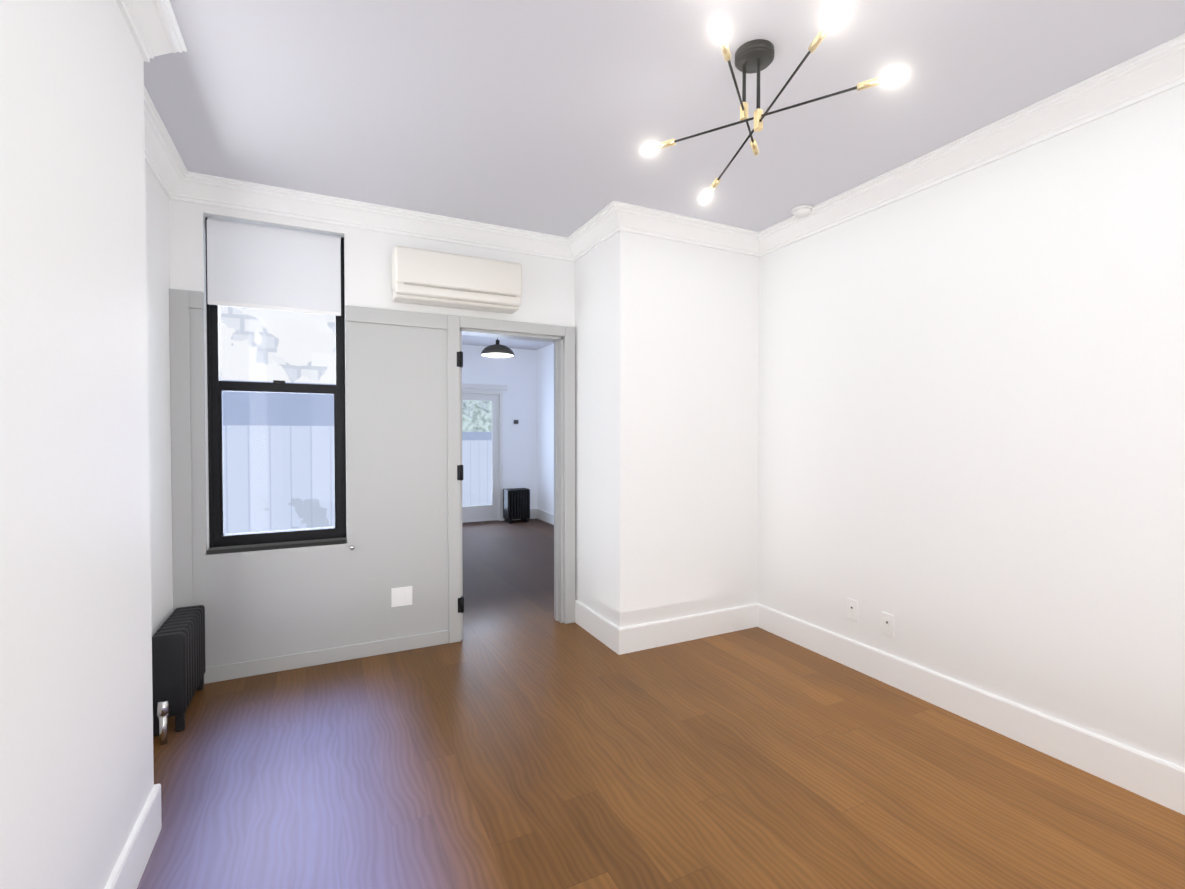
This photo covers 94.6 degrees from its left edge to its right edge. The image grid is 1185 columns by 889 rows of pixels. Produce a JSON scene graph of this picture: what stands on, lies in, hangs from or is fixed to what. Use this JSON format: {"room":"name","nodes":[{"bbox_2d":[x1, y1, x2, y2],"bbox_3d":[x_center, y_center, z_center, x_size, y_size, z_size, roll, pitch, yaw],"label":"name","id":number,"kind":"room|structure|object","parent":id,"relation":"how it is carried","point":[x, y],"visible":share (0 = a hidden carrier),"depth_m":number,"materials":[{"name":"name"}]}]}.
{"room":"empty living room","nodes":[
{"label":"empty living room","id":0,"kind":"room"},
{"bbox_2d":[0,0,172,888],"bbox_3d":[-1.080,-0.019,0.510,0.445,2.707,5.293,0,1,-26],"label":"wall","id":1,"kind":"structure","parent":0,"point":[86,587],"depth_m":1.29,"materials":[{"name":"white paint"}]},
{"bbox_2d":[104,784,161,888],"bbox_3d":[-0.953,1.253,0.575,0.211,0.160,5.258,0,1,-26],"label":"baseboard","id":2,"kind":"structure","parent":1,"relation":"attached to","point":[130,866],"depth_m":1.65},
{"bbox_2d":[116,0,186,62],"bbox_3d":[-0.579,-1.303,0.071,0.115,0.125,4.100,0,1,-26],"label":"crown molding","id":3,"kind":"structure","parent":1,"relation":"attached to","point":[154,30],"depth_m":1.74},
{"bbox_2d":[144,86,195,199],"bbox_3d":[-1.864,-1.341,2.274,0.120,0.125,1.190,0,1,-26],"label":"crown molding","id":4,"kind":"structure","parent":1,"relation":"attached to","point":[162,157],"depth_m":2.58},
{"bbox_2d":[169,199,574,549],"bbox_3d":[-0.647,-0.077,3.853,4.180,2.707,0.320,0,1,-26],"label":"wall","id":5,"kind":"structure","parent":0,"point":[548,292],"depth_m":3.31,"materials":[{"name":"white paint"}]},
{"bbox_2d":[205,217,346,554],"bbox_3d":[-1.821,-0.330,3.183,0.695,1.845,0.205,0,1,-26],"label":"window","id":6,"kind":"structure","parent":5,"relation":"in","point":[216,388],"depth_m":3.17,"materials":[{"name":"black metal"}]},
{"bbox_2d":[207,217,340,315],"bbox_3d":[-1.804,-1.004,3.130,0.660,0.478,0.060,0,1,-26],"label":"roller blind","id":7,"kind":"object","parent":6,"relation":"attached to","point":[255,266],"visible":0.98,"depth_m":3.10,"materials":[{"name":"fabric"}]},
{"bbox_2d":[169,289,448,683],"bbox_3d":[-1.576,0.233,3.202,1.434,2.108,0.034,0,1,-26],"label":"wall panel","id":8,"kind":"object","parent":5,"relation":"attached to","point":[275,609],"visible":0.83,"depth_m":3.27,"materials":[{"name":"paint"}]},
{"bbox_2d":[391,586,411,606],"bbox_3d":[-1.185,0.947,3.400,0.125,0.118,0.008,0,1,-26],"label":"outlet","id":9,"kind":"object","parent":8,"relation":"attached to","point":[401,596],"visible":1,"depth_m":3.40,"materials":[{"name":"plastic"}]},
{"bbox_2d":[167,173,576,261],"bbox_3d":[-1.154,-1.360,3.347,2.342,0.125,0.100,0,1,-26],"label":"crown molding","id":10,"kind":"structure","parent":5,"relation":"attached to","point":[216,191],"depth_m":3.25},
{"bbox_2d":[391,246,521,313],"bbox_3d":[-0.844,-1.028,3.443,0.784,0.302,0.209,0,1,-26],"label":"air conditioner","id":11,"kind":"object","parent":5,"relation":"in","point":[432,278],"visible":1,"depth_m":3.35,"materials":[{"name":"plastic"}]},
{"bbox_2d":[447,315,574,642],"bbox_3d":[-0.562,0.223,3.776,0.892,2.108,0.204,0,1,-26],"label":"door frame","id":12,"kind":"structure","parent":5,"relation":"attached to","point":[562,338],"depth_m":3.81,"materials":[{"name":"grey wood"}]},
{"bbox_2d":[462,345,536,520],"bbox_3d":[-2.090,-0.154,8.278,2.610,2.707,0.120,0,1,-26],"label":"wall","id":13,"kind":"structure","parent":0,"point":[516,374],"depth_m":8.64,"materials":[{"name":"paint"}]},
{"bbox_2d":[462,384,507,522],"bbox_3d":[-1.800,0.140,8.384,0.980,2.115,0.195,0,1,-26],"label":"door","id":14,"kind":"structure","parent":13,"relation":"attached to","point":[482,512],"depth_m":8.51,"materials":[{"name":"white wood"}]},
{"bbox_2d":[513,508,535,519],"bbox_3d":[-1.131,1.112,8.696,0.480,0.160,0.016,0,1,-26],"label":"baseboard","id":15,"kind":"structure","parent":13,"relation":"attached to","point":[532,511],"depth_m":8.77,"materials":[{"name":"white paint"}]},
{"bbox_2d":[537,344,553,513],"bbox_3d":[0.149,-0.129,6.825,0.120,2.707,4.707,0,1,-26],"label":"wall","id":16,"kind":"structure","parent":0,"point":[545,428],"depth_m":8.46,"materials":[{"name":"paint"}]},
{"bbox_2d":[536,508,553,524],"bbox_3d":[0.115,1.146,6.763,0.016,0.160,4.587,0,1,-26],"label":"baseboard","id":17,"kind":"structure","parent":16,"relation":"attached to","point":[543,515],"depth_m":8.45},
{"bbox_2d":[137,518,1184,888],"bbox_3d":[-0.509,1.321,3.552,5.000,0.080,10.600,0,1,-26],"label":"floor","id":18,"kind":"structure","parent":0,"point":[517,736],"depth_m":2.13,"materials":[{"name":"brown wood"}]},
{"bbox_2d":[152,605,205,744],"bbox_3d":[-1.988,1.075,2.619,0.130,0.445,0.588,0,1,-26],"label":"radiator","id":19,"kind":"object","parent":18,"relation":"on","point":[178,657],"visible":0.98,"depth_m":2.46,"materials":[{"name":"black metal"}]},
{"bbox_2d":[503,488,529,523],"bbox_3d":[-1.179,0.941,8.473,0.358,0.510,0.290,0,1,-26],"label":"heater","id":20,"kind":"object","parent":18,"relation":"on","point":[516,503],"visible":1,"depth_m":8.36,"materials":[{"name":"black metal"}]},
{"bbox_2d":[144,0,1184,349],"bbox_3d":[-0.498,-1.473,3.380,4.310,0.100,10.270,0,1,-26],"label":"ceiling","id":21,"kind":"structure","parent":0,"point":[552,117],"depth_m":2.18,"materials":[{"name":"white paint"}]},
{"bbox_2d":[481,338,514,357],"bbox_3d":[-1.133,-1.271,6.522,0.400,0.413,0.400,0,1,-26],"label":"pendant lamp","id":22,"kind":"object","parent":21,"relation":"hanging from","point":[497,350],"visible":0.9,"depth_m":6.41,"materials":[{"name":"black metal"}]},
{"bbox_2d":[640,1,908,204],"bbox_3d":[0.558,-1.206,1.926,0.586,0.384,0.828,0,1,-26],"label":"ceiling light","id":23,"kind":"object","parent":21,"relation":"hanging from","point":[754,56],"visible":1,"depth_m":1.90,"materials":[{"name":"black metal"}]},
{"bbox_2d":[791,205,812,217],"bbox_3d":[1.265,-1.405,3.298,0.124,0.034,0.124,0,1,-26],"label":"smoke detector","id":24,"kind":"object","parent":21,"relation":"attached to","point":[799,211],"visible":0.96,"depth_m":3.27,"materials":[{"name":"plastic"}]},
{"bbox_2d":[575,231,758,627],"bbox_3d":[0.518,-0.078,3.879,1.109,2.707,0.665,0,1,-26],"label":"wall","id":25,"kind":"structure","parent":0,"point":[666,413],"depth_m":3.56,"materials":[{"name":"white paint"}]},
{"bbox_2d":[564,209,611,259],"bbox_3d":[-0.005,-1.363,3.552,0.100,0.125,0.540,0,1,-26],"label":"crown molding","id":26,"kind":"structure","parent":25,"relation":"attached to","point":[590,235],"depth_m":3.60,"materials":[{"name":"white paint"}]},
{"bbox_2d":[575,600,614,651],"bbox_3d":[0.016,1.200,3.645,0.016,0.160,0.607,0,1,-26],"label":"baseboard","id":27,"kind":"structure","parent":25,"relation":"attached to","point":[598,626],"depth_m":3.62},
{"bbox_2d":[604,200,759,255],"bbox_3d":[0.589,-1.362,3.464,1.088,0.125,0.100,0,1,-26],"label":"crown molding","id":28,"kind":"structure","parent":25,"relation":"attached to","point":[618,216],"depth_m":3.44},
{"bbox_2d":[615,603,758,654],"bbox_3d":[0.642,1.201,3.582,1.080,0.160,0.016,0,1,-26],"label":"baseboard","id":29,"kind":"structure","parent":25,"relation":"attached to","point":[628,639],"depth_m":3.55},
{"bbox_2d":[758,84,1184,767],"bbox_3d":[2.120,-0.046,2.022,0.120,2.707,5.413,0,1,-26],"label":"wall","id":30,"kind":"structure","parent":0,"point":[972,434],"depth_m":2.44,"materials":[{"name":"white paint"}]},
{"bbox_2d":[847,598,857,621],"bbox_3d":[1.498,0.953,3.153,0.010,0.118,0.072,0,1,-26],"label":"electrical outlet plate","id":31,"kind":"object","parent":30,"relation":"attached to","point":[852,609],"visible":1,"depth_m":3.15,"materials":[{"name":"plastic"}]},
{"bbox_2d":[881,612,893,636],"bbox_3d":[1.595,0.974,2.956,0.010,0.118,0.072,0,1,-26],"label":"electrical outlet plate","id":32,"kind":"object","parent":30,"relation":"attached to","point":[887,623],"visible":1,"depth_m":2.95,"materials":[{"name":"plastic"}]},
{"bbox_2d":[756,33,1184,256],"bbox_3d":[2.142,-1.331,1.706,0.100,0.125,4.628,0,1,-26],"label":"crown molding","id":33,"kind":"structure","parent":30,"relation":"attached to","point":[1160,69],"depth_m":2.38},
{"bbox_2d":[759,604,1184,814],"bbox_3d":[2.180,1.232,1.770,0.016,0.160,4.628,0,1,-26],"label":"baseboard","id":34,"kind":"structure","parent":30,"relation":"attached to","point":[1151,777],"depth_m":2.44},
{"label":"outside","id":35,"kind":"structure","parent":0,"visible":0},
{"bbox_2d":[221,306,335,532],"bbox_3d":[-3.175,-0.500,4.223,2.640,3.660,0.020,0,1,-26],"label":"window glass","id":36,"kind":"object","parent":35,"point":[259,369],"depth_m":4.50,"materials":[{"name":"clear glass"}]},
{"bbox_2d":[462,400,491,505],"bbox_3d":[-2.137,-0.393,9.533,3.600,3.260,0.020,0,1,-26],"label":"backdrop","id":37,"kind":"structure","parent":35,"point":[473,449],"depth_m":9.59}
]}

